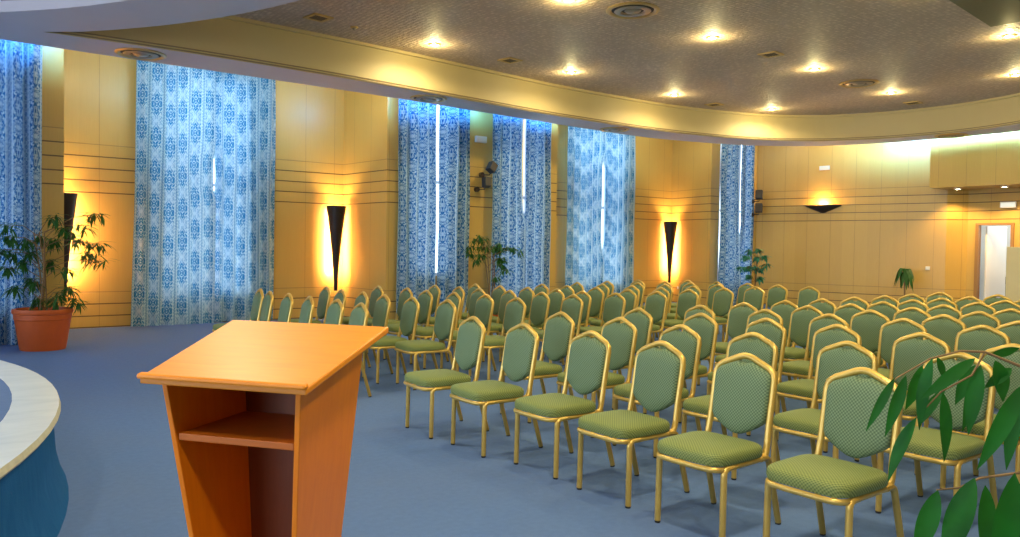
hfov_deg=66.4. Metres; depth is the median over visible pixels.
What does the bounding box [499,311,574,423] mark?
banquet chair
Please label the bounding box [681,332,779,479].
banquet chair
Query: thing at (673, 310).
banquet chair
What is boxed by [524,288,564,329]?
banquet chair
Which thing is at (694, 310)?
banquet chair
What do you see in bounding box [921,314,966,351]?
banquet chair
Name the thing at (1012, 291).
partition panel
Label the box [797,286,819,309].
banquet chair
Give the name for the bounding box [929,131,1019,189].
soffit
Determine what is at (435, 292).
banquet chair
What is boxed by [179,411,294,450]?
shelf
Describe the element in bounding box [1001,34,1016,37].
recessed light
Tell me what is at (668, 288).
banquet chair
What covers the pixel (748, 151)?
curtain
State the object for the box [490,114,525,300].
curtain
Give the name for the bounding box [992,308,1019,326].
banquet chair
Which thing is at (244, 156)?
curtain
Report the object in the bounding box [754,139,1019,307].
wall
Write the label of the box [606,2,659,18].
ceiling vent
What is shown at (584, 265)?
curtain
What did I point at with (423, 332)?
banquet chair
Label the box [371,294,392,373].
banquet chair
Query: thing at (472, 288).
banquet chair
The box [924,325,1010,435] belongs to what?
banquet chair
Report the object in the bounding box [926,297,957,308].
banquet chair
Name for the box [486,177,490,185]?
grille
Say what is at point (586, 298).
banquet chair
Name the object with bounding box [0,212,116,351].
potted plant
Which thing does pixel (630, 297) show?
banquet chair
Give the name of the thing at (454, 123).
curtain
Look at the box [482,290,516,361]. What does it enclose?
banquet chair
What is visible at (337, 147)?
wall
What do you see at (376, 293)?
banquet chair
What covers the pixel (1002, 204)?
exit sign
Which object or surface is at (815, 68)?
recessed light
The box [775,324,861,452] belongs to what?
banquet chair
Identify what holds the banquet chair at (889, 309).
on the floor at (113, 440)
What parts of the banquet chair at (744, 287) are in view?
backrest, frame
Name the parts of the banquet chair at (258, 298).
seat, backrest, frame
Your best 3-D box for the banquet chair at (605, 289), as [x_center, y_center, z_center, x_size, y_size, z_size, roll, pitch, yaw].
[1.288,0.708,12.742,0.600,0.923,0.458,0,2,-30]
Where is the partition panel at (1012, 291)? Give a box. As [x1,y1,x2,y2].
[1005,247,1019,301]
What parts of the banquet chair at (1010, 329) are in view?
frame, backrest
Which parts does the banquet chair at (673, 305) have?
backrest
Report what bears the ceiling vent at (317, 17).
in the ceiling at (934, 53)
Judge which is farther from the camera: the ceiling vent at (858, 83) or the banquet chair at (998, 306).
the ceiling vent at (858, 83)
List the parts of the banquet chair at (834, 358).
leg, seat, seat frame, leg, leg, frame, backrest, leg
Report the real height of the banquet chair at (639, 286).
0.923 m
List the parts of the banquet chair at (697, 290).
seat, frame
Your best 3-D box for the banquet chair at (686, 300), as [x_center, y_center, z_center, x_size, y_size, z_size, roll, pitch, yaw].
[2.409,0.763,11.353,0.601,0.923,0.458,0,2,-32]
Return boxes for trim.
[48,9,1019,140]
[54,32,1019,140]
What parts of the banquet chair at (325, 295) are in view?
seat, backrest, frame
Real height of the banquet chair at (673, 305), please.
0.923 m
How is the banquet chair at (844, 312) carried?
on the floor at (113, 440)
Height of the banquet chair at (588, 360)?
0.923 m
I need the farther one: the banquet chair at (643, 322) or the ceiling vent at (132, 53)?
the ceiling vent at (132, 53)
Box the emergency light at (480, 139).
[475,136,486,142]
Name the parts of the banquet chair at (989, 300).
backrest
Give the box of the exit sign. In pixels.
[1000,201,1016,207]
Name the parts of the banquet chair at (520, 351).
leg, seat frame, seat, leg, leg, backrest, frame, leg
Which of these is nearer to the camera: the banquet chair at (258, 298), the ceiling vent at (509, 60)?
the banquet chair at (258, 298)
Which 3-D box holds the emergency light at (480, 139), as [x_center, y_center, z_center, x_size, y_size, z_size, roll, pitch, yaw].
[-0.606,-2.687,16.226,0.270,0.130,0.074,0,2,-37]
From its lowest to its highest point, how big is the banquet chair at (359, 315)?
0.923 m
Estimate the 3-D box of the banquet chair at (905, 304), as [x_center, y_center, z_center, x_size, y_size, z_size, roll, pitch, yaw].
[4.839,0.847,9.636,0.600,0.923,0.458,0,2,-36]
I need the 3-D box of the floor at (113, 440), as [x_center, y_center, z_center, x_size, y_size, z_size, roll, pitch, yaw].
[2.751,1.363,6.550,34.700,0.001,23.400,0,2,-37]
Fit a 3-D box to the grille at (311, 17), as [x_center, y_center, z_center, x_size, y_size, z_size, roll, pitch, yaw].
[-2.761,-3.613,11.225,0.248,0.012,0.248,0,2,-37]
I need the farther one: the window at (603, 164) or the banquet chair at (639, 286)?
the window at (603, 164)
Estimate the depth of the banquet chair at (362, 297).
9.58 m
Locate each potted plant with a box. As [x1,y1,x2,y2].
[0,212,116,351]
[465,235,523,316]
[735,249,772,285]
[866,347,1019,536]
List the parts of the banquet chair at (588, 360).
leg, seat frame, seat, leg, leg, backrest, frame, leg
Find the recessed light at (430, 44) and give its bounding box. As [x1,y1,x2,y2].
[429,43,440,46]
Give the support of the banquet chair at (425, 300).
on the floor at (113, 440)
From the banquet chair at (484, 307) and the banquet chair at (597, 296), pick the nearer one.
the banquet chair at (484, 307)
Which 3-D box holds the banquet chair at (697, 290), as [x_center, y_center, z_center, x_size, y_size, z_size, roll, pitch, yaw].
[2.717,0.737,12.455,0.601,0.923,0.458,0,2,-29]
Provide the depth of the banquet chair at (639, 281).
14.58 m
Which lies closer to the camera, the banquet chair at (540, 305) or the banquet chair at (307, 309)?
the banquet chair at (307, 309)
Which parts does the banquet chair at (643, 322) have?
leg, backrest, frame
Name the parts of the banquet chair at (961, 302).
backrest, frame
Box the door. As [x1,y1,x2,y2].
[973,223,1014,299]
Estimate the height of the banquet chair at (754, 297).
0.923 m
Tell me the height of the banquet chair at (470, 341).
0.923 m
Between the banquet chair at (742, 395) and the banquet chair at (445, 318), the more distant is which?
the banquet chair at (445, 318)
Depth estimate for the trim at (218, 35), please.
14.81 m
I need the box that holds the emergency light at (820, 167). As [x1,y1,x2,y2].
[819,166,829,169]
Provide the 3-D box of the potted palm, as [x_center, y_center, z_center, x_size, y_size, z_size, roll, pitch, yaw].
[9.617,0.555,19.003,0.447,1.131,0.472,1,2,17]
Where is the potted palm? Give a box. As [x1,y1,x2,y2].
[894,268,914,295]
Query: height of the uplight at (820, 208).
0.220 m
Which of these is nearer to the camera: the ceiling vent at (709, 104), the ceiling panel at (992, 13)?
the ceiling panel at (992, 13)
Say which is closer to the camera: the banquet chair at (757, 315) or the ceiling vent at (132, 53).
the banquet chair at (757, 315)
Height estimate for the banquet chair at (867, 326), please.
0.923 m
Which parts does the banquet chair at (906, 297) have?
backrest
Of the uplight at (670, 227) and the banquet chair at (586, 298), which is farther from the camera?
the uplight at (670, 227)
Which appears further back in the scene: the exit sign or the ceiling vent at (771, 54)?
the exit sign
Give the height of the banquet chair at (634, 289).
0.923 m
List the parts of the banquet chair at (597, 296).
seat, backrest, frame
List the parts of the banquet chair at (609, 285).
backrest, frame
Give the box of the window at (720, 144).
[717,144,740,283]
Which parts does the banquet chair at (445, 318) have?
leg, leg, seat frame, seat, leg, backrest, frame, leg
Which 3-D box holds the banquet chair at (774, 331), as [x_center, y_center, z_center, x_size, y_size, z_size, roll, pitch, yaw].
[2.005,0.888,6.612,0.601,0.923,0.458,0,2,-36]
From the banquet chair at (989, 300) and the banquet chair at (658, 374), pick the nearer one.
the banquet chair at (658, 374)
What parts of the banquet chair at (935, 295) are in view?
backrest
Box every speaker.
[474,176,491,191]
[479,161,497,177]
[752,190,762,203]
[752,203,762,216]
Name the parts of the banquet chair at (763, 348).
leg, seat, seat frame, leg, leg, backrest, frame, leg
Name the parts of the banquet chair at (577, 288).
backrest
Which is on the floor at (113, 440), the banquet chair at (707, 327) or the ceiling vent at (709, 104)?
the banquet chair at (707, 327)
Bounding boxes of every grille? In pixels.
[309,15,326,20]
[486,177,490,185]
[491,161,497,171]
[765,53,777,56]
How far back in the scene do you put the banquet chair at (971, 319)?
7.91 m
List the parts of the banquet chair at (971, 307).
backrest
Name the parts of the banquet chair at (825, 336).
leg, seat frame, seat, leg, frame, backrest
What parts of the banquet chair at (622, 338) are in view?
leg, seat frame, seat, leg, leg, backrest, frame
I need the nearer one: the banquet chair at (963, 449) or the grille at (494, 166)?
the banquet chair at (963, 449)
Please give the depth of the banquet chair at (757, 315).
7.75 m
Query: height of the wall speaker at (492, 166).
0.345 m
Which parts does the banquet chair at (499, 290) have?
backrest, frame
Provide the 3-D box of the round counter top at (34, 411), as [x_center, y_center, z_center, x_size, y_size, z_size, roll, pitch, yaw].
[-7.172,0.815,2.015,10.420,0.052,10.420,0,2,-37]
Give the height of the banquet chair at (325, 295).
0.923 m
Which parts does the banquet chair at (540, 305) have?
leg, seat, backrest, frame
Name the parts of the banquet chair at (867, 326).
backrest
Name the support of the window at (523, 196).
in the wall at (337, 147)
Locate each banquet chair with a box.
[212,288,263,331]
[260,291,273,321]
[278,293,293,321]
[290,286,330,322]
[299,296,314,322]
[313,289,345,323]
[325,299,343,324]
[342,286,383,350]
[349,302,371,396]
[354,291,370,367]
[362,297,419,383]
[366,287,412,353]
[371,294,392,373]
[383,290,432,359]
[394,299,456,389]
[398,285,440,339]
[403,316,488,438]
[409,292,461,368]
[419,286,464,347]
[439,288,487,357]
[440,294,495,371]
[449,323,542,457]
[451,284,479,345]
[462,285,505,334]
[468,297,525,379]
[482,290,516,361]
[490,287,534,334]
[498,292,549,361]
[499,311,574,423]
[513,330,614,479]
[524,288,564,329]
[525,284,548,319]
[536,294,582,364]
[542,291,591,362]
[556,317,636,437]
[560,285,574,336]
[570,282,583,294]
[574,293,625,337]
[577,340,689,508]
[581,287,604,326]
[583,308,652,409]
[589,283,609,317]
[590,289,636,335]
[596,281,613,318]
[597,285,639,319]
[612,324,701,457]
[631,280,644,299]
[631,282,644,307]
[638,281,672,308]
[638,284,672,337]
[643,313,717,422]
[644,291,667,332]
[650,287,669,342]
[652,289,698,341]
[654,353,780,536]
[659,286,701,337]
[670,282,698,312]
[671,280,692,307]
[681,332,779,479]
[683,305,714,387]
[697,302,757,385]
[700,281,724,331]
[706,284,725,332]
[706,318,787,435]
[712,288,733,338]
[714,309,782,382]
[718,283,755,333]
[722,286,764,341]
[763,367,903,536]
[764,284,787,313]
[770,300,801,378]
[771,341,877,498]
[774,313,848,412]
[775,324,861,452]
[783,305,823,394]
[786,298,836,348]
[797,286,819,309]
[806,303,864,375]
[839,297,869,309]
[849,309,889,368]
[854,332,950,472]
[866,301,898,320]
[870,295,899,306]
[873,307,931,394]
[875,352,997,513]
[877,318,928,427]
[897,299,928,311]
[898,294,925,303]
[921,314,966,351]
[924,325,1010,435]
[926,292,953,302]
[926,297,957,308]
[926,304,962,319]
[940,343,1019,488]
[955,296,985,310]
[958,311,1000,331]
[960,302,995,316]
[983,294,1012,304]
[989,300,1019,313]
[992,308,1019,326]
[993,320,1019,413]
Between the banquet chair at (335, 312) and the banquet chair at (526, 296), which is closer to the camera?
the banquet chair at (335, 312)
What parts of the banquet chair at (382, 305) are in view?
leg, backrest, frame, leg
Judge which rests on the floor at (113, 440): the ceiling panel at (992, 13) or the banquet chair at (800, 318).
the banquet chair at (800, 318)
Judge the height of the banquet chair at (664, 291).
0.923 m
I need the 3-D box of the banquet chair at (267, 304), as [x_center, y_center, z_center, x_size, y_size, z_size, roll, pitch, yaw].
[-3.183,0.733,9.441,0.600,0.923,0.458,0,2,-29]
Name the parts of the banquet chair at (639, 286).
backrest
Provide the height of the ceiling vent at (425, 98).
0.036 m
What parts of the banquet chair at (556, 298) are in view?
seat, backrest, frame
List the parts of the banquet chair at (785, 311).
backrest, frame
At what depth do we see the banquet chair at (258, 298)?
9.88 m
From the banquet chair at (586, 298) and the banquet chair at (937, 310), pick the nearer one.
the banquet chair at (937, 310)
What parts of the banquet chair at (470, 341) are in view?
leg, seat frame, leg, seat, leg, backrest, frame, leg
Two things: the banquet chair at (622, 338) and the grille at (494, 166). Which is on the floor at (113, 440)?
the banquet chair at (622, 338)
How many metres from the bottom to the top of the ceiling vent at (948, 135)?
0.036 m
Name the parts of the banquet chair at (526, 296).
seat, backrest, frame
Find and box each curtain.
[0,39,42,344]
[131,60,215,326]
[214,71,275,321]
[396,99,436,316]
[437,105,469,312]
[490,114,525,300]
[524,119,551,290]
[565,126,605,293]
[602,132,635,296]
[718,144,740,304]
[739,145,754,285]
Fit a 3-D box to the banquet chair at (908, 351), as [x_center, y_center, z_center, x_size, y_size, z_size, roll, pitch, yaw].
[2.812,0.929,5.569,0.601,0.923,0.458,0,2,-38]
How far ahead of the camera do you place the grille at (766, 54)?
12.97 m
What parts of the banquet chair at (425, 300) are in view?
seat, backrest, frame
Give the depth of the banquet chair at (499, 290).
11.70 m
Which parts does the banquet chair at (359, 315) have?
backrest, frame, leg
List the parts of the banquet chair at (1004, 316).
frame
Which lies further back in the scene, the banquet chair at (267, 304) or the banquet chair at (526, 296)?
the banquet chair at (526, 296)
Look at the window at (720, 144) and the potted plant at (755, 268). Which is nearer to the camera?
the potted plant at (755, 268)
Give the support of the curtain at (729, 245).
hanging from the wall at (337, 147)
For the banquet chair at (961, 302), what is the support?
on the floor at (113, 440)
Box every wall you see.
[2,46,757,344]
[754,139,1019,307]
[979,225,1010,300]
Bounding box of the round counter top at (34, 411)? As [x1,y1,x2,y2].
[0,360,60,478]
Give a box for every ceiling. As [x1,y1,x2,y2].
[0,0,1019,145]
[232,0,1019,114]
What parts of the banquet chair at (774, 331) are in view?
leg, seat, backrest, frame, leg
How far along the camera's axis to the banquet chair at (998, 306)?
9.91 m
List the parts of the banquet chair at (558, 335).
seat frame, seat, leg, leg, backrest, frame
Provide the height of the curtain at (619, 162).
4.930 m
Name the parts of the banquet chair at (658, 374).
leg, seat frame, seat, leg, leg, backrest, frame, leg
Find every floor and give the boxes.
[0,302,1015,536]
[0,379,11,421]
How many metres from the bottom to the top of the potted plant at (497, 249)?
1.739 m
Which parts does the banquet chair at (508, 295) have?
leg, seat, backrest, frame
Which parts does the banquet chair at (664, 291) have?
frame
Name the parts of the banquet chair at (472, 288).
backrest, frame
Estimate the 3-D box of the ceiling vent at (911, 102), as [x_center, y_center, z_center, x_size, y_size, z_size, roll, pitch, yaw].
[8.759,-3.598,16.943,0.320,0.020,0.320,2,2,45]
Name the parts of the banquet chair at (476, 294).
backrest, frame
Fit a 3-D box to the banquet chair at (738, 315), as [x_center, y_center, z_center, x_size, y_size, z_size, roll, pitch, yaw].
[2.403,0.840,8.584,0.600,0.923,0.458,0,2,-35]
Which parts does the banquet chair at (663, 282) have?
frame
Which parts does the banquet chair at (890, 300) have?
backrest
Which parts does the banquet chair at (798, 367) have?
seat, seat frame, backrest, frame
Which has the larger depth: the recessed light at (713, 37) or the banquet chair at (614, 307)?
the recessed light at (713, 37)
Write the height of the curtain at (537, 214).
4.930 m
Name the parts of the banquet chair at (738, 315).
seat, frame, backrest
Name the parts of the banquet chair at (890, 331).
seat, backrest, frame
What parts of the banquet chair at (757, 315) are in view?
seat, backrest, frame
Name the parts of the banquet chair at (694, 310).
backrest, frame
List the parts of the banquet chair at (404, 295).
seat, backrest, frame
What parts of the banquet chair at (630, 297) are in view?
seat, backrest, frame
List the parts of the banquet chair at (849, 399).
leg, leg, seat, seat frame, leg, backrest, frame, leg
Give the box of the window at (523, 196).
[522,119,525,212]
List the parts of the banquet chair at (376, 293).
seat, backrest, frame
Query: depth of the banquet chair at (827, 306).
9.61 m
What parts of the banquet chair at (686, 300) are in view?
seat, backrest, frame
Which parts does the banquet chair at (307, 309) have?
backrest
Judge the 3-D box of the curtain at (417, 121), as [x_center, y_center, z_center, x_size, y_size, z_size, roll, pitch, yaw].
[-1.821,-1.430,15.185,0.871,4.930,0.152,0,2,-37]
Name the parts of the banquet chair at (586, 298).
backrest, frame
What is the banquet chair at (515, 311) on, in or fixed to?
on the floor at (113, 440)
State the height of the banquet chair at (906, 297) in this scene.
0.923 m
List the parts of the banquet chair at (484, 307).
leg, seat, backrest, frame, leg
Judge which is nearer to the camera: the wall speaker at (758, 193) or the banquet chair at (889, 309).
the banquet chair at (889, 309)
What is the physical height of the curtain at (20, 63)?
4.930 m
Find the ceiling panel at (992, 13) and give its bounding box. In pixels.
[950,0,1019,26]
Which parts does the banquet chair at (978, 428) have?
leg, leg, seat, seat frame, frame, backrest, leg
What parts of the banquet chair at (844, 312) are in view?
backrest, frame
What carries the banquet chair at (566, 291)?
on the floor at (113, 440)
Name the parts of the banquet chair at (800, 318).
seat frame, seat, frame, backrest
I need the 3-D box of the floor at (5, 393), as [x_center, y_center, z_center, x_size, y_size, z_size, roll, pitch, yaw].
[-7.172,0.790,2.014,9.940,0.001,9.934,0,2,-37]
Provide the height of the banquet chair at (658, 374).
0.923 m
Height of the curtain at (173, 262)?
4.930 m
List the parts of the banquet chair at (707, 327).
leg, seat frame, backrest, frame, seat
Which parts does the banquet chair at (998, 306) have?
frame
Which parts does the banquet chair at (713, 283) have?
frame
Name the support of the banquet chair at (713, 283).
on the floor at (113, 440)
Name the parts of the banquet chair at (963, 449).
leg, leg, seat frame, seat, frame, backrest, leg, leg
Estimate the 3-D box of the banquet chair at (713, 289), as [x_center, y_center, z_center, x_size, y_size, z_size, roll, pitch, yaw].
[3.321,0.726,13.169,0.601,0.923,0.458,0,2,-32]
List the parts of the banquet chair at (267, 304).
backrest, frame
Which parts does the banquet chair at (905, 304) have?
backrest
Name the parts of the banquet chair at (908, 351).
seat, seat frame, backrest, frame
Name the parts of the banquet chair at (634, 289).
frame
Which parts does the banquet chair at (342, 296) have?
backrest, frame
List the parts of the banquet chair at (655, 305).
backrest, seat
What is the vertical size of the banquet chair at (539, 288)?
0.923 m
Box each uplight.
[64,193,77,296]
[326,205,345,290]
[663,221,677,282]
[804,205,841,212]
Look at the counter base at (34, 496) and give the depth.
3.78 m
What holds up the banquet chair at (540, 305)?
on the floor at (113, 440)
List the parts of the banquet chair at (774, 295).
backrest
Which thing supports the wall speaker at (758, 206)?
attached to the wall at (337, 147)
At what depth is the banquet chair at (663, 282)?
14.11 m
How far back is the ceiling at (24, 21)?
10.35 m
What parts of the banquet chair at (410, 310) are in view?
leg, leg, seat frame, seat, leg, backrest, frame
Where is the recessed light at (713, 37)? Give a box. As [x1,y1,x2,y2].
[706,35,718,39]
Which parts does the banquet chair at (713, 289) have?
backrest, frame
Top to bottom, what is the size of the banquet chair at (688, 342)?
0.923 m
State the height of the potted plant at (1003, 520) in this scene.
1.325 m
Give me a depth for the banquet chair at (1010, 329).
6.88 m
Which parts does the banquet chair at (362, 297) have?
backrest, frame, leg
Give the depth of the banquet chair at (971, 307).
9.45 m
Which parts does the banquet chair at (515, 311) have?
leg, seat frame, seat, backrest, frame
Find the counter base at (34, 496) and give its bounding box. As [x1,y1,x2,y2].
[0,428,68,536]
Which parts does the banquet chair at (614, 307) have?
seat, backrest, frame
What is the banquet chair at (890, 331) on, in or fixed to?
on the floor at (113, 440)
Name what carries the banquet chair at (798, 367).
on the floor at (113, 440)
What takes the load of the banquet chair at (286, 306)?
on the floor at (113, 440)
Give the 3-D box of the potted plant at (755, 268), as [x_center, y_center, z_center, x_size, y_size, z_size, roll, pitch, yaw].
[6.247,0.264,20.004,0.963,1.556,0.490,1,2,-12]
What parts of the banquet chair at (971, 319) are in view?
backrest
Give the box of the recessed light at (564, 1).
[562,0,575,2]
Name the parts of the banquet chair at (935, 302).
backrest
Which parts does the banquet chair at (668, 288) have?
frame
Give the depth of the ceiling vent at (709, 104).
17.47 m
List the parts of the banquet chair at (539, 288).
backrest, frame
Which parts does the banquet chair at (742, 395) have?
leg, seat, seat frame, leg, leg, backrest, frame, leg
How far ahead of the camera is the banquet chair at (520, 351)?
5.83 m
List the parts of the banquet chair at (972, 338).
leg, backrest, frame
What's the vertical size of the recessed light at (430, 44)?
0.026 m
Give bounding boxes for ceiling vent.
[114,48,166,60]
[303,12,333,22]
[410,94,446,102]
[497,57,522,63]
[599,127,629,131]
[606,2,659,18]
[704,103,723,106]
[758,51,784,57]
[838,79,879,87]
[903,101,922,104]
[934,133,967,137]
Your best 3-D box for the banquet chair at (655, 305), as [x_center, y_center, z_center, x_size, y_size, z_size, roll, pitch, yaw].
[1.822,0.772,10.702,0.600,0.923,0.458,0,2,-33]
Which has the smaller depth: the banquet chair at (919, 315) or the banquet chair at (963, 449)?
the banquet chair at (963, 449)
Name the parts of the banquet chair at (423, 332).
seat frame, seat, leg, leg, backrest, frame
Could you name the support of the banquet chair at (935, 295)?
on the floor at (113, 440)
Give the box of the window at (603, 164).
[601,164,603,247]
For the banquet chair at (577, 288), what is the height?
0.923 m
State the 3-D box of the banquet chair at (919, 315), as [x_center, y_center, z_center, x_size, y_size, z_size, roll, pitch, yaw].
[4.123,0.875,8.250,0.601,0.923,0.458,0,2,-36]
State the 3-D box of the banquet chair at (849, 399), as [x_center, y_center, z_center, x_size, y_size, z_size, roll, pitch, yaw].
[1.571,0.960,3.784,0.600,0.923,0.458,0,2,-37]
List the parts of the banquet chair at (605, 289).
backrest, frame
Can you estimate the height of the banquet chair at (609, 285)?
0.923 m
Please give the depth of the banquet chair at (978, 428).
5.01 m
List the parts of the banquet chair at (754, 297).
leg, backrest, frame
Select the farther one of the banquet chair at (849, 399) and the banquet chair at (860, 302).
the banquet chair at (860, 302)
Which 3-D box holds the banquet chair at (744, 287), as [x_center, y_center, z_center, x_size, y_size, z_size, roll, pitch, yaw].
[4.019,0.718,13.841,0.601,0.923,0.458,0,2,-29]
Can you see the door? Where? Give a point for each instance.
(995, 237)
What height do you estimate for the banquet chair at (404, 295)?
0.923 m
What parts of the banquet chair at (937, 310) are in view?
backrest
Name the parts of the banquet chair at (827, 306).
backrest, frame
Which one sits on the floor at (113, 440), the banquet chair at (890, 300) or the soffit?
the banquet chair at (890, 300)
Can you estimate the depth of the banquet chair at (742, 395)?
4.27 m
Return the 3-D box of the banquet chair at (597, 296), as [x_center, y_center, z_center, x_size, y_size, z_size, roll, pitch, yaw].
[1.069,0.736,11.607,0.600,0.923,0.458,0,2,-31]
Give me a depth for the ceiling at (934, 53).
12.43 m
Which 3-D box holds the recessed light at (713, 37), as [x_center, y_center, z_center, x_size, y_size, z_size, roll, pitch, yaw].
[3.113,-3.541,11.979,0.200,0.026,0.200,0,2,-37]
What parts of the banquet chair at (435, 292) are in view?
backrest, frame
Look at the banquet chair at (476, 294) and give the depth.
10.88 m
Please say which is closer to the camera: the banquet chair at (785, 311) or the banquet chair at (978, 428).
the banquet chair at (978, 428)
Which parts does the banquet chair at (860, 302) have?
backrest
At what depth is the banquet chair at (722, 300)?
12.00 m
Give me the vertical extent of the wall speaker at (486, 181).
0.322 m
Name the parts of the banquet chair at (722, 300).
seat, backrest, frame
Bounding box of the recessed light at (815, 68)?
[809,67,819,70]
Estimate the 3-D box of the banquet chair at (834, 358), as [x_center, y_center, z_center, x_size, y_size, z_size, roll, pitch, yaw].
[1.997,0.934,4.949,0.601,0.923,0.458,0,2,-38]
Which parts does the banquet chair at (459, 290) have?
seat, backrest, frame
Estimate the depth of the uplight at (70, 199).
12.84 m
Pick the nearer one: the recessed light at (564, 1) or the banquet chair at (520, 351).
the banquet chair at (520, 351)
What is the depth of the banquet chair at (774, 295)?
13.43 m
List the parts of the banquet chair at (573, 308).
seat, backrest, frame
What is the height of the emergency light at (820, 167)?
0.110 m
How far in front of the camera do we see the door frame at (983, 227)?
20.39 m
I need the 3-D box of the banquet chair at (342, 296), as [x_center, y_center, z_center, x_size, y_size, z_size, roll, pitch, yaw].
[-2.426,0.728,10.004,0.601,0.923,0.458,0,2,-30]
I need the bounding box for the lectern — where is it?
[136,320,387,536]
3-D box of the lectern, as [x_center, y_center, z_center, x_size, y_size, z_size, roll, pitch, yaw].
[-0.793,0.810,2.513,0.617,1.223,0.536,1,2,16]
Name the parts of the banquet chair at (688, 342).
leg, seat frame, seat, leg, backrest, frame, leg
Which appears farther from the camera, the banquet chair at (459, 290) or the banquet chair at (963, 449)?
the banquet chair at (459, 290)
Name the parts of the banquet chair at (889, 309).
frame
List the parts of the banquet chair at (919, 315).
backrest, frame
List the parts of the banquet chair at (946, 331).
frame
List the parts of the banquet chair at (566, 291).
backrest, frame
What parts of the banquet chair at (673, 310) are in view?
frame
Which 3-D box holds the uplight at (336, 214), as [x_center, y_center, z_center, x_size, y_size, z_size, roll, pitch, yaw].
[-3.523,-0.407,15.790,0.339,1.720,0.344,2,2,33]
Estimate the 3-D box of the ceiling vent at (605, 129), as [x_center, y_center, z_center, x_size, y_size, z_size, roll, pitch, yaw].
[2.318,-3.075,17.302,0.673,0.036,0.673,0,2,-37]
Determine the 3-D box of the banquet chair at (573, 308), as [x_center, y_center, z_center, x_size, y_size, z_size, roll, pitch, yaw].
[0.568,0.784,9.620,0.601,0.923,0.458,0,2,-33]

